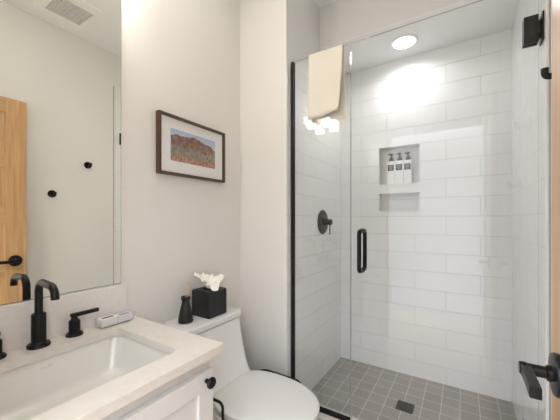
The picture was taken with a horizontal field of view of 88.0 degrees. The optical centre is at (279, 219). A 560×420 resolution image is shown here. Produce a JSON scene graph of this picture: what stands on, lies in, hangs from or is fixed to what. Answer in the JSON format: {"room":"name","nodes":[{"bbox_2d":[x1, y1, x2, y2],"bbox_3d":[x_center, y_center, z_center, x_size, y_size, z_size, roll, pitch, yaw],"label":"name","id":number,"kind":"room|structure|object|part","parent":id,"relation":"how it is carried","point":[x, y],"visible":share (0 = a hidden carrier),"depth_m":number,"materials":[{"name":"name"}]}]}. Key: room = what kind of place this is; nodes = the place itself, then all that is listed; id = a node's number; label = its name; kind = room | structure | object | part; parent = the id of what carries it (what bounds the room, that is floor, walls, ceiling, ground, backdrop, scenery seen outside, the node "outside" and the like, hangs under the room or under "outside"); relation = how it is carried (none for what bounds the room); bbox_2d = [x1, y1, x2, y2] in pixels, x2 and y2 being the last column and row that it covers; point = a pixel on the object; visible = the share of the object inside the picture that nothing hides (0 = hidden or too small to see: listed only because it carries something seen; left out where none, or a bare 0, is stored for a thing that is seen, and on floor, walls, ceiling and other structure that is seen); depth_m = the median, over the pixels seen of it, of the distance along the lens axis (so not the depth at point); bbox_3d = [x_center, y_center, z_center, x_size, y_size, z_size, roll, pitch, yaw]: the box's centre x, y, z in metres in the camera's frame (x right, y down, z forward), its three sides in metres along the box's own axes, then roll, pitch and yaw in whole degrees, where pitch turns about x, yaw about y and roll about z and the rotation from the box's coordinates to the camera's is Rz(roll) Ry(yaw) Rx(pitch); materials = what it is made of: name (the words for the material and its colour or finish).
{"room":"bathroom","nodes":[
{"label":"bathroom","id":0,"kind":"room"},
{"bbox_2d":[0,0,239,324],"bbox_3d":[-0.452,-0.134,1.666,0.100,2.768,2.597,0,0,32],"label":"wall","id":1,"kind":"structure","parent":0,"point":[180,58],"depth_m":1.45,"materials":[{"name":"white paint"}]},
{"bbox_2d":[0,0,120,304],"bbox_3d":[-0.835,-0.332,0.959,0.005,1.197,0.621,0,0,32],"label":"wall mirror","id":2,"kind":"object","parent":1,"relation":"attached to","point":[60,60],"visible":1,"depth_m":1.03,"materials":[{"name":"grey mirror"}]},
{"bbox_2d":[0,283,126,351],"bbox_3d":[-0.825,0.339,0.960,0.019,0.141,0.640,0,0,32],"label":"backsplash","id":3,"kind":"structure","parent":1,"relation":"attached to","point":[15,318],"depth_m":1.03,"materials":[{"name":"stone"}]},
{"bbox_2d":[156,110,224,182],"bbox_3d":[-0.455,-0.364,1.541,0.026,0.293,0.443,0,0,32],"label":"framed picture","id":4,"kind":"object","parent":1,"relation":"attached to","point":[185,148],"visible":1,"depth_m":1.50,"materials":[{"name":"multicoloured paper"}]},
{"bbox_2d":[171,128,214,168],"bbox_3d":[-0.454,-0.368,1.540,0.001,0.157,0.298,0,0,32],"label":"print","id":5,"kind":"object","parent":4,"relation":"attached to","point":[191,149],"depth_m":1.53},
{"bbox_2d":[240,0,340,389],"bbox_3d":[0.160,-0.134,2.215,0.349,2.768,1.015,0,0,32],"label":"wall","id":6,"kind":"structure","parent":0,"point":[262,22],"depth_m":1.83,"materials":[{"name":"white paint"}]},
{"bbox_2d":[291,43,350,419],"bbox_3d":[0.224,0.072,1.643,0.359,2.020,0.022,0,0,32],"label":"glass panel","id":7,"kind":"object","parent":6,"relation":"attached to","point":[326,411],"visible":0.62,"depth_m":1.72,"materials":[{"name":"grey"}]},
{"bbox_2d":[308,44,345,124],"bbox_3d":[0.258,-0.749,1.616,0.210,0.398,0.057,0,0,32],"label":"towel","id":8,"kind":"object","parent":7,"relation":"hanging from","point":[326,74],"visible":1,"depth_m":1.60,"materials":[{"name":"white fabric"}]},
{"bbox_2d":[317,210,332,234],"bbox_3d":[0.342,0.020,2.108,0.073,0.180,0.178,0,0,32],"label":"shower valve","id":9,"kind":"object","parent":6,"relation":"attached to","point":[323,221],"visible":1,"depth_m":2.10,"materials":[{"name":"black metal"}]},
{"bbox_3d":[0.347,0.019,2.105,0.061,0.048,0.048,0,0,32],"label":"knob","id":10,"kind":"part","parent":9,"relation":"part of","materials":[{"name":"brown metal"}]},
{"bbox_2d":[317,404,359,419],"bbox_3d":[0.545,1.166,1.437,1.133,0.168,0.108,0,0,32],"label":"trim","id":11,"kind":"structure","parent":6,"relation":"attached to","point":[321,416],"depth_m":1.59,"materials":[{"name":"black metal"}]},
{"bbox_2d":[314,0,337,7],"bbox_3d":[0.223,-1.548,1.241,1.694,0.060,2.597,0,0,32],"label":"ceiling","id":12,"kind":"structure","parent":0,"point":[321,3],"depth_m":2.03,"materials":[{"name":"white paint"}]},
{"bbox_2d":[319,0,463,49],"bbox_3d":[0.911,-1.369,2.015,1.154,0.298,0.553,0,0,32],"label":"wall header","id":13,"kind":"structure","parent":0,"point":[340,21],"depth_m":1.91,"materials":[{"name":"white paint"}]},
{"bbox_2d":[311,357,516,419],"bbox_3d":[0.785,1.206,1.814,1.136,0.088,0.787,0,0,32],"label":"floor","id":14,"kind":"structure","parent":0,"point":[376,391],"depth_m":1.89,"materials":[{"name":"tile"}]},
{"bbox_2d":[395,400,414,413],"bbox_3d":[0.774,1.160,1.794,0.097,0.004,0.097,0,0,32],"label":"shower drain","id":15,"kind":"object","parent":14,"relation":"on","point":[403,406],"visible":1,"depth_m":1.79,"materials":[{"name":"black metal"}]},
{"bbox_2d":[319,0,518,74],"bbox_3d":[0.879,-1.217,1.964,1.136,0.006,0.433,0,0,32],"label":"ceiling","id":16,"kind":"structure","parent":0,"point":[485,17],"depth_m":1.88,"materials":[{"name":"white paint"}]},
{"bbox_2d":[390,34,417,49],"bbox_3d":[0.848,-1.210,1.983,0.178,0.009,0.178,0,0,32],"label":"recessed light","id":17,"kind":"object","parent":16,"relation":"in","point":[406,41],"visible":1,"depth_m":1.98,"materials":[{"name":"white glass"}]},
{"bbox_2d":[341,29,511,401],"bbox_3d":[1.024,0.015,2.194,1.136,2.470,0.110,0,0,32],"label":"wall","id":18,"kind":"structure","parent":0,"point":[432,301],"depth_m":2.08,"materials":[{"name":"tile"}]},
{"bbox_2d":[379,143,419,210],"bbox_3d":[0.925,-0.312,2.242,0.293,0.498,0.091,0,0,32],"label":"trim","id":19,"kind":"structure","parent":18,"relation":"attached to","point":[416,143],"depth_m":2.16,"materials":[{"name":"white tile"}]},
{"bbox_2d":[387,154,394,183],"bbox_3d":[0.876,-0.396,2.278,0.059,0.243,0.058,0,0,32],"label":"pump bottle","id":20,"kind":"object","parent":19,"relation":"on","point":[391,164],"visible":0.88,"depth_m":2.26,"materials":[{"name":"white plastic"}]},
{"bbox_2d":[395,153,402,183],"bbox_3d":[0.927,-0.396,2.246,0.059,0.243,0.058,0,0,32],"label":"pump bottle","id":21,"kind":"object","parent":19,"relation":"on","point":[399,163],"visible":0.85,"depth_m":2.22,"materials":[{"name":"white plastic"}]},
{"bbox_2d":[403,152,412,182],"bbox_3d":[0.978,-0.396,2.214,0.059,0.243,0.058,0,0,32],"label":"pump bottle","id":22,"kind":"object","parent":19,"relation":"on","point":[407,163],"visible":0.94,"depth_m":2.19,"materials":[{"name":"white plastic"}]},
{"bbox_2d":[512,0,551,419],"bbox_3d":[0.893,-0.134,0.818,0.109,2.768,2.597,0,0,32],"label":"wall","id":23,"kind":"structure","parent":0,"point":[524,61],"depth_m":1.38,"materials":[{"name":"tile"}]},
{"bbox_2d":[351,0,543,419],"bbox_3d":[0.704,0.067,1.340,0.767,2.010,0.121,0,0,32],"label":"shower door","id":24,"kind":"structure","parent":23,"relation":"attached to","point":[532,26],"depth_m":1.15,"materials":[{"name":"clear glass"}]},
{"bbox_3d":[0.411,0.163,1.486,0.026,0.231,0.055,0,0,32],"label":"handle","id":25,"kind":"part","parent":24,"relation":"part of","materials":[{"name":"black metal"}]},
{"bbox_3d":[0.446,0.163,1.542,0.026,0.231,0.055,0,0,32],"label":"handle","id":26,"kind":"part","parent":24,"relation":"part of","materials":[{"name":"black metal"}]},
{"bbox_2d":[540,67,551,79],"bbox_3d":[0.851,-0.462,0.899,0.066,0.056,0.056,0,0,32],"label":"robe hook","id":27,"kind":"object","parent":23,"relation":"attached to","point":[544,72],"visible":0.83,"depth_m":0.90,"materials":[{"name":"black metal"}]},
{"bbox_2d":[546,0,548,419],"bbox_3d":[0.994,0.015,1.076,0.012,2.470,0.012,0,0,32],"label":"trim","id":28,"kind":"structure","parent":23,"relation":"attached to","point":[547,1],"depth_m":1.07,"materials":[{"name":"white paint"}]},
{"bbox_2d":[549,0,550,419],"bbox_3d":[0.993,0.015,1.066,0.005,2.470,0.005,0,0,32],"label":"trim","id":29,"kind":"structure","parent":23,"relation":"attached to","point":[549,0],"depth_m":1.06,"materials":[{"name":"grey"}]},
{"bbox_3d":[-0.063,1.290,0.788,1.694,0.080,3.667,0,0,32],"label":"floor","id":30,"kind":"structure","parent":0,"visible":0},
{"bbox_2d":[101,360,215,419],"bbox_3d":[-0.594,0.843,0.810,0.569,0.814,0.616,0,0,32],"label":"vanity cabinet","id":31,"kind":"object","parent":30,"relation":"on","point":[189,396],"visible":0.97,"depth_m":0.83,"materials":[{"name":"white paint"}]},
{"bbox_2d":[0,283,223,419],"bbox_3d":[-0.594,0.352,0.827,0.552,0.167,0.662,0,0,32],"label":"countertop","id":32,"kind":"structure","parent":31,"relation":"on","point":[186,351],"depth_m":0.93,"materials":[{"name":"beige stone"}]},
{"bbox_2d":[0,279,98,359],"bbox_3d":[-0.739,0.300,0.913,0.166,0.220,0.368,0,0,32],"label":"faucet","id":33,"kind":"object","parent":32,"relation":"on","point":[39,340],"visible":1,"depth_m":0.93,"materials":[{"name":"black metal"}]},
{"bbox_3d":[-0.841,0.375,0.854,0.053,0.070,0.053,0,0,32],"label":"handle","id":34,"kind":"part","parent":33,"relation":"part of","materials":[{"name":"black metal"}]},
{"bbox_3d":[-0.739,0.300,0.913,0.166,0.220,0.063,0,0,32],"label":"spout","id":35,"kind":"part","parent":33,"relation":"part of","materials":[{"name":"black metal"}]},
{"bbox_3d":[-0.730,0.375,1.030,0.053,0.070,0.053,0,0,32],"label":"handle","id":36,"kind":"part","parent":33,"relation":"part of","materials":[{"name":"black metal"}]},
{"bbox_3d":[-0.712,0.339,1.059,0.014,0.013,0.092,0,0,32],"label":"lever","id":37,"kind":"part","parent":33,"relation":"part of","materials":[{"name":"black metal"}]},
{"bbox_2d":[0,336,168,419],"bbox_3d":[-0.582,0.507,0.821,0.383,0.141,0.468,0,0,32],"label":"sink basin","id":38,"kind":"object","parent":32,"relation":"in","point":[28,391],"visible":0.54,"depth_m":0.95,"materials":[{"name":"white ceramic"}]},
{"bbox_3d":[-0.650,0.393,1.145,0.054,0.034,0.142,0,0,32],"label":"tray","id":39,"kind":"object","parent":32,"relation":"on","visible":0},
{"bbox_2d":[97,314,117,327],"bbox_3d":[-0.665,0.391,1.119,0.039,0.030,0.060,0,0,32],"label":"soap box","id":40,"kind":"object","parent":39,"relation":"in","point":[109,320],"visible":1,"depth_m":1.10,"materials":[{"name":"white"}]},
{"bbox_2d":[115,311,132,322],"bbox_3d":[-0.632,0.393,1.172,0.039,0.026,0.056,0,0,32],"label":"packet","id":41,"kind":"object","parent":39,"relation":"in","point":[124,316],"visible":0.86,"depth_m":1.16,"materials":[{"name":"white paper"}]},
{"bbox_3d":[-0.218,0.505,0.900,0.030,0.035,0.035,0,0,32],"label":"knob","id":42,"kind":"part","parent":31,"relation":"part of","materials":[{"name":"black metal"}]},
{"bbox_2d":[213,397,223,419],"bbox_3d":[-0.216,0.954,1.084,0.148,0.592,0.169,0,0,-20],"label":"stand","id":43,"kind":"object","parent":30,"relation":"on","point":[214,399],"visible":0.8,"depth_m":1.07,"materials":[{"name":"black metal"}]},
{"bbox_2d":[164,306,319,419],"bbox_3d":[-0.162,0.871,1.346,0.723,0.758,0.376,0,0,32],"label":"toilet","id":44,"kind":"object","parent":30,"relation":"on","point":[244,393],"visible":0.67,"depth_m":1.33,"materials":[{"name":"white ceramic"}]},
{"bbox_2d":[178,282,192,323],"bbox_3d":[-0.453,0.396,1.392,0.070,0.192,0.070,0,0,32],"label":"reed diffuser","id":45,"kind":"object","parent":44,"relation":"on","point":[185,314],"visible":1,"depth_m":1.37,"materials":[{"name":"black ceramic"}]},
{"bbox_3d":[-0.383,0.509,1.485,0.200,0.035,0.376,0,0,32],"label":"tank lid","id":46,"kind":"part","parent":44,"relation":"part of","materials":[{"name":"white ceramic"}]},
{"bbox_2d":[192,286,226,318],"bbox_3d":[-0.368,0.425,1.512,0.129,0.133,0.129,0,0,32],"label":"tissue box","id":47,"kind":"object","parent":44,"relation":"on","point":[207,303],"visible":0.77,"depth_m":1.47,"materials":[{"name":"black plastic"}]},
{"bbox_2d":[194,272,225,290],"bbox_3d":[-0.366,0.316,1.524,0.151,0.082,0.118,0,0,22],"label":"tissue","id":48,"kind":"object","parent":47,"relation":"on","point":[211,281],"visible":1,"depth_m":1.52,"materials":[{"name":"white paper"}]},
{"bbox_3d":[-0.054,0.782,1.278,0.468,0.024,0.368,0,0,32],"label":"lid","id":49,"kind":"part","parent":44,"relation":"part of","materials":[{"name":"white plastic"}]},
{"bbox_2d":[260,369,300,382],"bbox_3d":[-0.030,1.072,1.611,0.303,0.356,0.163,0,0,32],"label":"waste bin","id":50,"kind":"object","parent":30,"relation":"on","point":[295,379],"visible":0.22,"depth_m":1.68,"materials":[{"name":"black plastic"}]},
{"bbox_3d":[-0.435,-0.134,0.198,1.494,2.768,0.130,0,0,32],"label":"wall","id":51,"kind":"structure","parent":0,"visible":0},
{"bbox_2d":[518,0,559,419],"bbox_3d":[0.346,0.213,0.240,0.150,2.058,0.764,0,0,32],"label":"door","id":52,"kind":"structure","parent":51,"relation":"in","point":[529,372],"depth_m":0.54,"materials":[{"name":"brown wood"}]},
{"bbox_3d":[0.454,0.280,0.505,0.050,0.028,0.106,0,0,32],"label":"lever","id":53,"kind":"part","parent":52,"relation":"part of","materials":[{"name":"black metal"}]},
{"bbox_3d":[0.520,0.280,0.509,0.064,0.076,0.076,0,0,32],"label":"lever handle","id":54,"kind":"part","parent":52,"relation":"part of","materials":[{"name":"black metal"}]}
]}

